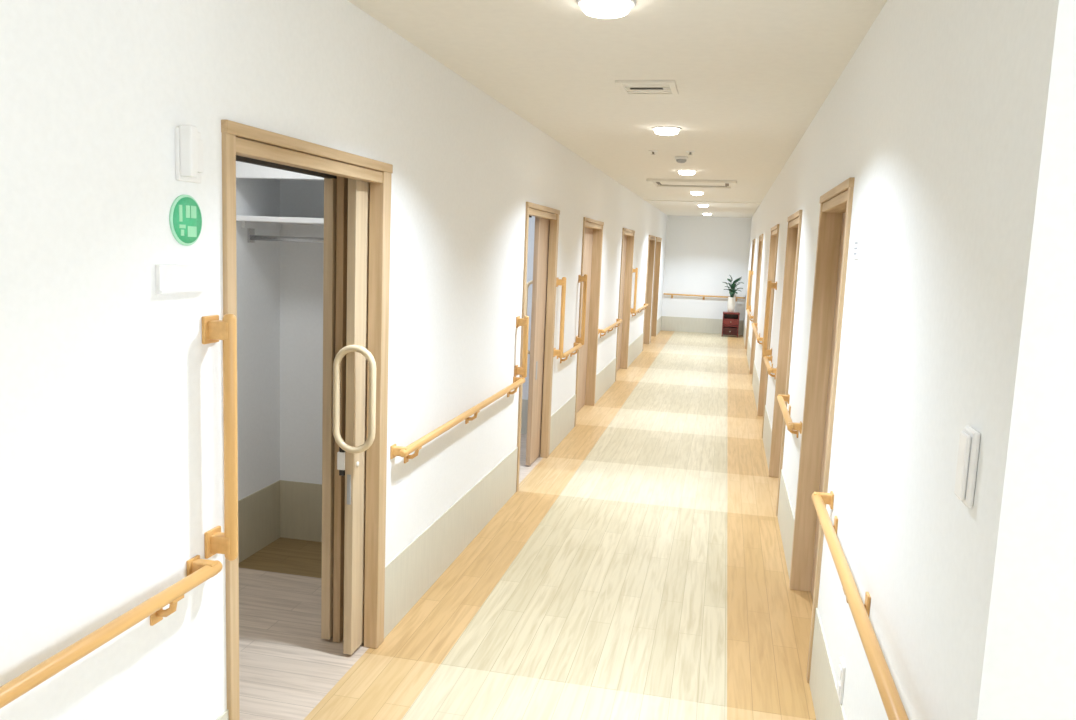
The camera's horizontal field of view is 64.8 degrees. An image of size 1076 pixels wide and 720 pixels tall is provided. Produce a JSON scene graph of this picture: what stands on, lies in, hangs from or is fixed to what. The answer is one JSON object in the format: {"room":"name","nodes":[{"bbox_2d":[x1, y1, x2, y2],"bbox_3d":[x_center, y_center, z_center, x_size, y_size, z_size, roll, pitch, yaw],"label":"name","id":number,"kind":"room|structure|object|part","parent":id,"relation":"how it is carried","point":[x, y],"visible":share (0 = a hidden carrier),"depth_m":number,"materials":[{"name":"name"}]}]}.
{"room":"nursing home corridor","nodes":[
{"label":"nursing home corridor","id":0,"kind":"room"},
{"bbox_2d":[236,178,242,500],"bbox_3d":[-2.016,-0.003,2.659,1.950,2.450,3.280,4,8,12],"label":"wall","id":1,"kind":"structure","parent":0,"point":[238,180],"depth_m":4.20,"materials":[{"name":"white paint"}]},
{"bbox_2d":[236,161,323,497],"bbox_3d":[-1.098,-0.185,4.315,0.880,2.450,0.570,4,8,12],"label":"wall","id":2,"kind":"structure","parent":0,"point":[282,281],"depth_m":4.49,"materials":[{"name":"white paint"}]},
{"bbox_2d":[238,480,321,562],"bbox_3d":[-1.101,0.877,4.399,0.780,0.325,0.460,4,8,12],"label":"baseboard","id":3,"kind":"structure","parent":2,"relation":"attached to","point":[285,509],"depth_m":4.64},
{"bbox_2d":[236,215,323,242],"bbox_3d":[-1.040,-0.631,4.206,0.780,0.128,0.450,4,8,12],"label":"closet shelf","id":4,"kind":"object","parent":2,"relation":"attached to","point":[251,223],"visible":0.39,"depth_m":4.16,"materials":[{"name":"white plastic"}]},
{"bbox_3d":[-1.056,-0.585,4.148,0.780,0.025,0.025,4,8,12],"label":"hanging rod","id":5,"kind":"part","parent":4,"relation":"part of","materials":[{"name":"metal"}]},
{"bbox_2d":[239,537,368,719],"bbox_3d":[-1.856,1.223,3.016,2.074,0.060,3.550,4,8,12],"label":"floor","id":6,"kind":"structure","parent":0,"point":[286,667],"depth_m":3.52,"materials":[{"name":"grey wood"}]},
{"bbox_2d":[0,0,666,719],"bbox_3d":[0.335,-0.632,8.155,0.244,2.450,20.700,4,8,12],"label":"wall","id":7,"kind":"structure","parent":0,"point":[112,440],"depth_m":2.08,"materials":[{"name":"white paint"}]},
{"bbox_2d":[0,555,222,708],"bbox_3d":[-1.306,0.812,0.237,0.072,0.111,4.126,4,8,12],"label":"handrail","id":8,"kind":"object","parent":7,"relation":"attached to","point":[199,570],"visible":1,"depth_m":1.83,"materials":[{"name":"orange wood"}]},
{"bbox_2d":[155,264,207,293],"bbox_3d":[-0.869,-0.200,2.077,0.017,0.069,0.185,4,8,12],"label":"name plate","id":9,"kind":"object","parent":7,"relation":"attached to","point":[170,278],"visible":1,"depth_m":2.06,"materials":[{"name":"white plastic"}]},
{"bbox_2d":[169,195,201,245],"bbox_3d":[-0.862,-0.343,2.083,0.010,0.124,0.124,4,8,12],"label":"round sign","id":10,"kind":"object","parent":7,"relation":"attached to","point":[185,216],"visible":1,"depth_m":2.07,"materials":[{"name":"green plastic"}]},
{"bbox_2d":[175,125,203,182],"bbox_3d":[-0.837,-0.499,2.066,0.045,0.130,0.090,4,8,12],"label":"light","id":11,"kind":"object","parent":7,"relation":"attached to","point":[188,142],"visible":1,"depth_m":2.03,"materials":[{"name":"white plastic"}]},
{"bbox_2d":[197,139,203,172],"bbox_3d":[-0.837,-0.501,2.075,0.016,0.080,0.042,4,8,12],"label":"switch","id":12,"kind":"object","parent":11,"relation":"attached to","point":[199,142],"depth_m":2.08,"materials":[{"name":"white plastic"}]},
{"bbox_2d":[202,314,237,560],"bbox_3d":[-0.831,0.207,2.239,0.078,0.661,0.066,4,8,12],"label":"grab bar","id":13,"kind":"object","parent":7,"relation":"attached to","point":[214,329],"visible":1,"depth_m":2.22,"materials":[{"name":"orange wood"}]},
{"bbox_2d":[221,120,392,719],"bbox_3d":[-0.747,0.213,3.329,0.297,1.947,2.022,4,8,12],"label":"door","id":14,"kind":"structure","parent":7,"relation":"in","point":[357,189],"depth_m":3.29,"materials":[{"name":"brown wood"}]},
{"bbox_3d":[-0.735,0.504,3.297,0.016,0.120,0.008,4,8,12],"label":"edge pull","id":15,"kind":"part","parent":14,"relation":"part of","materials":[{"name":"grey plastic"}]},
{"bbox_3d":[-0.700,0.151,3.233,0.174,0.422,0.027,4,8,12],"label":"pull handle","id":16,"kind":"part","parent":14,"relation":"part of","materials":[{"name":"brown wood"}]},
{"bbox_2d":[216,316,661,719],"bbox_3d":[0.415,0.435,8.268,0.006,0.312,20.700,4,8,12],"label":"baseboard","id":17,"kind":"structure","parent":7,"relation":"attached to","point":[408,576],"depth_m":4.49,"materials":[{"name":"beige plastic"}]},
{"bbox_2d":[390,376,524,462],"bbox_3d":[-0.347,0.287,4.525,0.072,0.111,2.136,4,8,12],"label":"handrail","id":18,"kind":"object","parent":7,"relation":"attached to","point":[401,451],"visible":1,"depth_m":4.05,"materials":[{"name":"orange wood"}]},
{"bbox_2d":[514,316,528,377],"bbox_3d":[-0.104,-0.087,5.524,0.078,0.406,0.066,4,8,12],"label":"grab bar","id":19,"kind":"object","parent":7,"relation":"attached to","point":[524,322],"visible":1,"depth_m":5.51,"materials":[{"name":"orange wood"}]},
{"bbox_2d":[516,202,559,491],"bbox_3d":[-0.045,-0.179,6.520,0.274,1.947,1.742,4,8,12],"label":"door","id":20,"kind":"structure","parent":7,"relation":"in","point":[546,232],"depth_m":6.47,"materials":[{"name":"brown wood"}]},
{"bbox_3d":[-0.075,-0.318,6.335,0.066,0.555,0.026,4,8,12],"label":"pull handle","id":21,"kind":"part","parent":20,"relation":"part of","materials":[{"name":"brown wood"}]},
{"bbox_2d":[553,277,565,357],"bbox_3d":[0.173,-0.336,6.731,0.078,0.646,0.066,4,8,12],"label":"grab bar","id":22,"kind":"object","parent":7,"relation":"attached to","point":[557,352],"visible":0.94,"depth_m":6.71,"materials":[{"name":"orange wood"}]},
{"bbox_2d":[557,342,581,362],"bbox_3d":[0.276,-0.055,7.310,0.072,0.111,0.846,4,8,12],"label":"handrail","id":23,"kind":"object","parent":7,"relation":"attached to","point":[577,346],"visible":0.84,"depth_m":7.26,"materials":[{"name":"orange wood"}]},
{"bbox_3d":[0.296,-0.083,7.303,0.035,0.035,0.846,4,8,12],"label":"rail","id":24,"kind":"part","parent":23,"relation":"part of","materials":[{"name":"orange wood"}]},
{"bbox_2d":[575,274,586,344],"bbox_3d":[0.399,-0.459,7.739,0.078,0.646,0.066,4,8,12],"label":"grab bar","id":25,"kind":"object","parent":7,"relation":"attached to","point":[583,279],"visible":0.88,"depth_m":7.72,"materials":[{"name":"orange wood"}]},
{"bbox_2d":[574,217,603,426],"bbox_3d":[0.436,-0.413,8.449,0.178,1.947,1.204,4,8,12],"label":"door","id":26,"kind":"structure","parent":7,"relation":"in","point":[592,239],"depth_m":8.90,"materials":[{"name":"brown wood"}]},
{"bbox_2d":[598,319,621,337],"bbox_3d":[0.853,-0.371,9.888,0.072,0.111,1.606,4,8,12],"label":"handrail","id":27,"kind":"object","parent":7,"relation":"attached to","point":[618,321],"visible":1,"depth_m":9.64,"materials":[{"name":"orange wood"}]},
{"bbox_3d":[0.873,-0.399,9.880,0.035,0.035,1.606,4,8,12],"label":"rail","id":28,"kind":"part","parent":27,"relation":"part of","materials":[{"name":"orange wood"}]},
{"bbox_2d":[615,228,634,380],"bbox_3d":[1.091,-0.772,11.375,0.178,1.947,1.304,4,8,12],"label":"door","id":29,"kind":"structure","parent":7,"relation":"in","point":[627,250],"depth_m":11.89,"materials":[{"name":"brown wood"}]},
{"bbox_2d":[630,268,637,312],"bbox_3d":[1.366,-0.989,12.061,0.078,0.646,0.066,4,8,12],"label":"grab bar","id":30,"kind":"object","parent":7,"relation":"attached to","point":[633,309],"visible":0.9,"depth_m":12.05,"materials":[{"name":"orange wood"}]},
{"bbox_2d":[631,304,647,316],"bbox_3d":[1.582,-0.770,13.149,0.072,0.111,1.976,4,8,12],"label":"handrail","id":31,"kind":"object","parent":7,"relation":"attached to","point":[645,305],"visible":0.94,"depth_m":13.12,"materials":[{"name":"orange wood"}]},
{"bbox_3d":[1.602,-0.798,13.141,0.035,0.035,1.976,4,8,12],"label":"rail","id":32,"kind":"part","parent":31,"relation":"part of","materials":[{"name":"orange wood"}]},
{"bbox_2d":[642,235,655,350],"bbox_3d":[1.860,-1.193,14.815,0.178,1.947,1.204,4,8,12],"label":"door","id":33,"kind":"structure","parent":7,"relation":"in","point":[651,239],"depth_m":15.32,"materials":[{"name":"brown wood"}]},
{"bbox_2d":[650,237,661,341],"bbox_3d":[2.185,-1.371,16.268,0.178,1.947,1.204,4,8,12],"label":"door","id":34,"kind":"structure","parent":7,"relation":"in","point":[658,239],"depth_m":16.77,"materials":[{"name":"brown wood"}]},
{"bbox_2d":[644,200,760,203],"bbox_3d":[2.476,-2.392,12.827,1.735,0.012,0.100,4,8,12],"label":"trim","id":35,"kind":"structure","parent":7,"relation":"attached to","point":[644,200],"depth_m":12.79,"materials":[{"name":"white paint"}]},
{"bbox_2d":[522,216,534,399],"bbox_3d":[-1.479,-0.472,6.388,2.968,2.450,2.850,4,8,12],"label":"wall","id":36,"kind":"structure","parent":0,"point":[531,230],"depth_m":7.41,"materials":[{"name":"white paint"}]},
{"bbox_2d":[521,399,527,433],"bbox_3d":[-1.229,0.430,7.806,2.780,0.312,0.007,4,8,12],"label":"baseboard","id":37,"kind":"structure","parent":36,"relation":"attached to","point":[524,401],"depth_m":7.56,"materials":[{"name":"beige plastic"}]},
{"bbox_2d":[519,434,541,483],"bbox_3d":[-1.477,0.775,6.540,2.874,0.060,2.650,4,8,12],"label":"floor","id":38,"kind":"structure","parent":0,"point":[524,470],"depth_m":6.59,"materials":[{"name":"grey wood"}]},
{"bbox_2d":[304,330,815,719],"bbox_3d":[2.458,0.729,7.847,4.606,0.001,20.700,4,8,12],"label":"floor","id":39,"kind":"structure","parent":0,"point":[638,570],"depth_m":4.19,"materials":[{"name":"brown wood"}]},
{"bbox_2d":[722,311,739,336],"bbox_3d":[3.981,-0.737,17.539,0.340,0.500,0.289,4,8,12],"label":"plant stand","id":40,"kind":"object","parent":39,"relation":"on","point":[730,324],"visible":1,"depth_m":17.44,"materials":[{"name":"red paint"}]},
{"bbox_3d":[3.974,-0.600,17.549,0.286,0.155,0.225,4,8,12],"label":"drawer","id":41,"kind":"part","parent":40,"relation":"part of","materials":[{"name":"red wood"}]},
{"bbox_3d":[3.982,-0.793,17.524,0.286,0.125,0.225,4,8,12],"label":"drawer","id":42,"kind":"part","parent":40,"relation":"part of","materials":[{"name":"red paint"}]},
{"bbox_3d":[4.009,-0.752,17.662,0.320,0.440,0.015,4,8,12],"label":"panel","id":43,"kind":"part","parent":40,"relation":"part of","materials":[{"name":"red wood"}]},
{"bbox_2d":[722,276,743,311],"bbox_3d":[3.992,-1.368,17.479,0.438,0.768,0.484,-1,8,-21],"label":"potted plant","id":44,"kind":"object","parent":40,"relation":"on","point":[731,302],"visible":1,"depth_m":17.43,"materials":[{"name":"green plant"}]},
{"bbox_2d":[348,0,886,217],"bbox_3d":[1.242,-1.837,7.805,7.500,0.100,20.900,4,8,12],"label":"ceiling","id":45,"kind":"structure","parent":0,"point":[751,77],"depth_m":3.76,"materials":[{"name":"white paint"}]},
{"bbox_2d":[577,0,635,18],"bbox_3d":[0.222,-1.144,2.762,0.194,0.040,0.194,4,8,12],"label":"recessed light","id":46,"kind":"object","parent":45,"relation":"in","point":[606,9],"visible":1,"depth_m":2.72,"materials":[{"name":"white plastic"}]},
{"bbox_2d":[615,80,678,94],"bbox_3d":[0.535,-1.327,4.135,0.280,0.012,0.320,4,8,12],"label":"ceiling vent","id":47,"kind":"object","parent":45,"relation":"in","point":[627,87],"visible":1,"depth_m":4.11,"materials":[{"name":"white plastic"}]},
{"bbox_2d":[652,126,681,134],"bbox_3d":[0.831,-1.478,5.485,0.194,0.040,0.194,4,8,12],"label":"recessed light","id":48,"kind":"object","parent":45,"relation":"in","point":[661,130],"visible":1,"depth_m":5.43,"materials":[{"name":"white plastic"}]},
{"bbox_2d":[654,128,678,134],"bbox_3d":[0.831,-1.478,5.485,0.156,0.039,0.156,4,8,12],"label":"diffuser","id":49,"kind":"object","parent":48,"relation":"attached to","point":[661,131],"depth_m":5.43,"materials":[{"name":"white plastic"}]},
{"bbox_2d":[675,156,687,162],"bbox_3d":[1.196,-1.667,7.072,0.110,0.050,0.110,4,8,12],"label":"smoke detector","id":50,"kind":"object","parent":45,"relation":"attached to","point":[680,159],"visible":1,"depth_m":7.04,"materials":[{"name":"white plastic"}]},
{"bbox_2d":[677,170,696,174],"bbox_3d":[1.440,-1.812,8.207,0.194,0.040,0.194,4,8,12],"label":"recessed light","id":51,"kind":"object","parent":45,"relation":"in","point":[682,172],"visible":1,"depth_m":8.15,"materials":[{"name":"white plastic"}]},
{"bbox_2d":[679,171,694,174],"bbox_3d":[1.440,-1.811,8.207,0.156,0.039,0.156,4,8,12],"label":"diffuser","id":52,"kind":"object","parent":51,"relation":"attached to","point":[680,172],"depth_m":8.15,"materials":[{"name":"white plastic"}]},
{"bbox_2d":[646,179,736,188],"bbox_3d":[1.732,-1.976,9.510,0.960,0.030,0.750,4,8,12],"label":"air conditioner","id":53,"kind":"object","parent":45,"relation":"attached to","point":[688,183],"visible":1,"depth_m":9.44,"materials":[{"name":"white plastic"}]},
{"bbox_2d":[667,182,717,185],"bbox_3d":[1.732,-1.976,9.510,0.560,0.006,0.410,4,8,12],"label":"grille","id":54,"kind":"object","parent":53,"relation":"attached to","point":[668,183],"depth_m":9.52,"materials":[{"name":"white plastic"}]},
{"bbox_2d":[690,191,704,194],"bbox_3d":[2.049,-2.145,10.930,0.194,0.040,0.194,4,8,12],"label":"recessed light","id":55,"kind":"object","parent":45,"relation":"in","point":[692,192],"visible":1,"depth_m":10.87,"materials":[{"name":"white plastic"}]},
{"bbox_2d":[691,192,702,194],"bbox_3d":[2.049,-2.145,10.930,0.156,0.039,0.156,4,8,12],"label":"diffuser","id":56,"kind":"object","parent":55,"relation":"attached to","point":[693,193],"depth_m":10.87,"materials":[{"name":"white plastic"}]},
{"bbox_2d":[662,215,750,319],"bbox_3d":[3.502,-1.806,18.036,2.226,2.450,0.100,4,8,12],"label":"wall","id":57,"kind":"structure","parent":0,"point":[701,253],"depth_m":17.96,"materials":[{"name":"white paint"}]},
{"bbox_2d":[661,316,743,334],"bbox_3d":[3.501,-0.737,18.113,1.723,0.312,0.006,4,8,12],"label":"baseboard","id":58,"kind":"structure","parent":57,"relation":"attached to","point":[668,323],"depth_m":18.14,"materials":[{"name":"beige plastic"}]},
{"bbox_2d":[663,293,744,300],"bbox_3d":[3.518,-1.327,18.002,1.701,0.102,0.072,4,8,12],"label":"handrail","id":59,"kind":"object","parent":57,"relation":"attached to","point":[671,294],"visible":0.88,"depth_m":17.98,"materials":[{"name":"orange wood"}]},
{"bbox_2d":[744,0,1075,719],"bbox_3d":[2.638,-0.721,9.523,0.191,2.450,17.030,4,8,12],"label":"wall","id":60,"kind":"structure","parent":0,"point":[953,122],"depth_m":1.63,"materials":[{"name":"white paint"}]},
{"bbox_2d":[745,239,754,355],"bbox_3d":[3.745,-1.099,14.663,0.178,1.947,1.104,4,8,12],"label":"door","id":61,"kind":"structure","parent":60,"relation":"in","point":[753,240],"depth_m":15.08,"materials":[{"name":"brown wood"}]},
{"bbox_2d":[746,270,753,309],"bbox_3d":[3.459,-1.140,13.844,0.078,0.646,0.066,4,8,12],"label":"grab bar","id":62,"kind":"object","parent":60,"relation":"attached to","point":[750,271],"visible":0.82,"depth_m":13.83,"materials":[{"name":"orange wood"}]},
{"bbox_2d":[747,309,753,320],"bbox_3d":[3.231,-0.675,12.920,0.072,0.111,1.626,4,8,12],"label":"handrail","id":63,"kind":"object","parent":60,"relation":"attached to","point":[748,310],"visible":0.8,"depth_m":12.50,"materials":[{"name":"orange wood"}]},
{"bbox_2d":[750,234,763,379],"bbox_3d":[3.030,-0.707,11.465,0.178,1.947,1.104,4,8,12],"label":"door","id":64,"kind":"structure","parent":60,"relation":"in","point":[761,236],"depth_m":11.91,"materials":[{"name":"brown wood"}]},
{"bbox_2d":[752,323,762,344],"bbox_3d":[2.559,-0.307,9.916,0.072,0.111,2.026,4,8,12],"label":"handrail","id":65,"kind":"object","parent":60,"relation":"attached to","point":[758,337],"visible":0.88,"depth_m":9.44,"materials":[{"name":"orange wood"}]},
{"bbox_3d":[2.542,-0.337,9.917,0.035,0.035,2.026,4,8,12],"label":"rail","id":66,"kind":"part","parent":65,"relation":"part of","materials":[{"name":"orange wood"}]},
{"bbox_2d":[757,224,778,438],"bbox_3d":[2.304,-0.309,8.219,0.178,1.947,1.204,4,8,12],"label":"door","id":67,"kind":"structure","parent":60,"relation":"in","point":[774,230],"depth_m":8.69,"materials":[{"name":"brown wood"}]},
{"bbox_2d":[762,280,776,356],"bbox_3d":[2.007,-0.354,7.351,0.078,0.666,0.066,4,8,12],"label":"grab bar","id":68,"kind":"object","parent":60,"relation":"attached to","point":[770,285],"visible":0.86,"depth_m":7.34,"materials":[{"name":"orange wood"}]},
{"bbox_2d":[763,356,776,378],"bbox_3d":[1.881,0.065,6.884,0.072,0.111,0.846,4,8,12],"label":"handrail","id":69,"kind":"object","parent":60,"relation":"attached to","point":[767,359],"visible":0.89,"depth_m":6.65,"materials":[{"name":"orange wood"}]},
{"bbox_3d":[1.864,0.035,6.884,0.035,0.035,0.846,4,8,12],"label":"rail","id":70,"kind":"part","parent":69,"relation":"part of","materials":[{"name":"orange wood"}]},
{"bbox_2d":[769,210,802,515],"bbox_3d":[1.768,-0.015,5.826,0.178,1.947,1.064,4,8,12],"label":"door","id":71,"kind":"structure","parent":60,"relation":"in","point":[794,221],"depth_m":6.26,"materials":[{"name":"brown wood"}]},
{"bbox_2d":[777,394,801,437],"bbox_3d":[1.417,0.319,4.810,0.072,0.111,0.966,4,8,12],"label":"handrail","id":72,"kind":"object","parent":60,"relation":"attached to","point":[791,426],"visible":0.98,"depth_m":4.57,"materials":[{"name":"orange wood"}]},
{"bbox_3d":[1.400,0.289,4.810,0.035,0.035,0.966,4,8,12],"label":"rail","id":73,"kind":"part","parent":72,"relation":"part of","materials":[{"name":"orange wood"}]},
{"bbox_2d":[743,322,845,719],"bbox_3d":[2.500,0.332,9.683,0.006,0.312,17.030,4,8,12],"label":"baseboard","id":74,"kind":"structure","parent":60,"relation":"attached to","point":[823,685],"depth_m":3.22,"materials":[{"name":"beige plastic"}]},
{"bbox_2d":[789,177,854,682],"bbox_3d":[1.286,0.249,3.670,0.178,1.947,1.014,4,8,12],"label":"door","id":75,"kind":"structure","parent":60,"relation":"in","point":[836,204],"depth_m":4.07,"materials":[{"name":"brown wood"}]},
{"bbox_2d":[837,657,845,703],"bbox_3d":[0.927,0.980,2.596,0.010,0.120,0.070,4,8,12],"label":"wall outlet","id":76,"kind":"object","parent":60,"relation":"attached to","point":[841,677],"visible":1,"depth_m":2.57,"materials":[{"name":"white plastic"}]},
{"bbox_2d":[837,680,839,694],"bbox_3d":[0.922,1.004,2.600,0.002,0.032,0.040,4,8,12],"label":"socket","id":77,"kind":"object","parent":76,"relation":"attached to","point":[838,687],"depth_m":2.60,"materials":[{"name":"white plastic"}]},
{"bbox_2d":[839,664,841,679],"bbox_3d":[0.924,0.955,2.594,0.002,0.032,0.040,4,8,12],"label":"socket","id":78,"kind":"object","parent":76,"relation":"attached to","point":[840,665],"depth_m":2.58,"materials":[{"name":"white plastic"}]},
{"bbox_2d":[853,238,859,258],"bbox_3d":[1.084,-0.380,2.889,0.008,0.070,0.100,4,8,12],"label":"label","id":79,"kind":"object","parent":60,"relation":"attached to","point":[856,248],"visible":1,"depth_m":2.87,"materials":[{"name":"white plastic"}]},
{"bbox_2d":[811,491,908,719],"bbox_3d":[0.848,0.631,2.267,0.072,0.111,1.736,4,8,12],"label":"handrail","id":80,"kind":"object","parent":60,"relation":"attached to","point":[893,705],"visible":1,"depth_m":2.05,"materials":[{"name":"orange wood"}]},
{"bbox_2d":[954,426,980,507],"bbox_3d":[0.728,0.180,1.440,0.020,0.130,0.060,4,8,12],"label":"wall switch","id":81,"kind":"object","parent":60,"relation":"attached to","point":[969,442],"visible":1,"depth_m":1.42,"materials":[{"name":"white plastic"}]}
]}

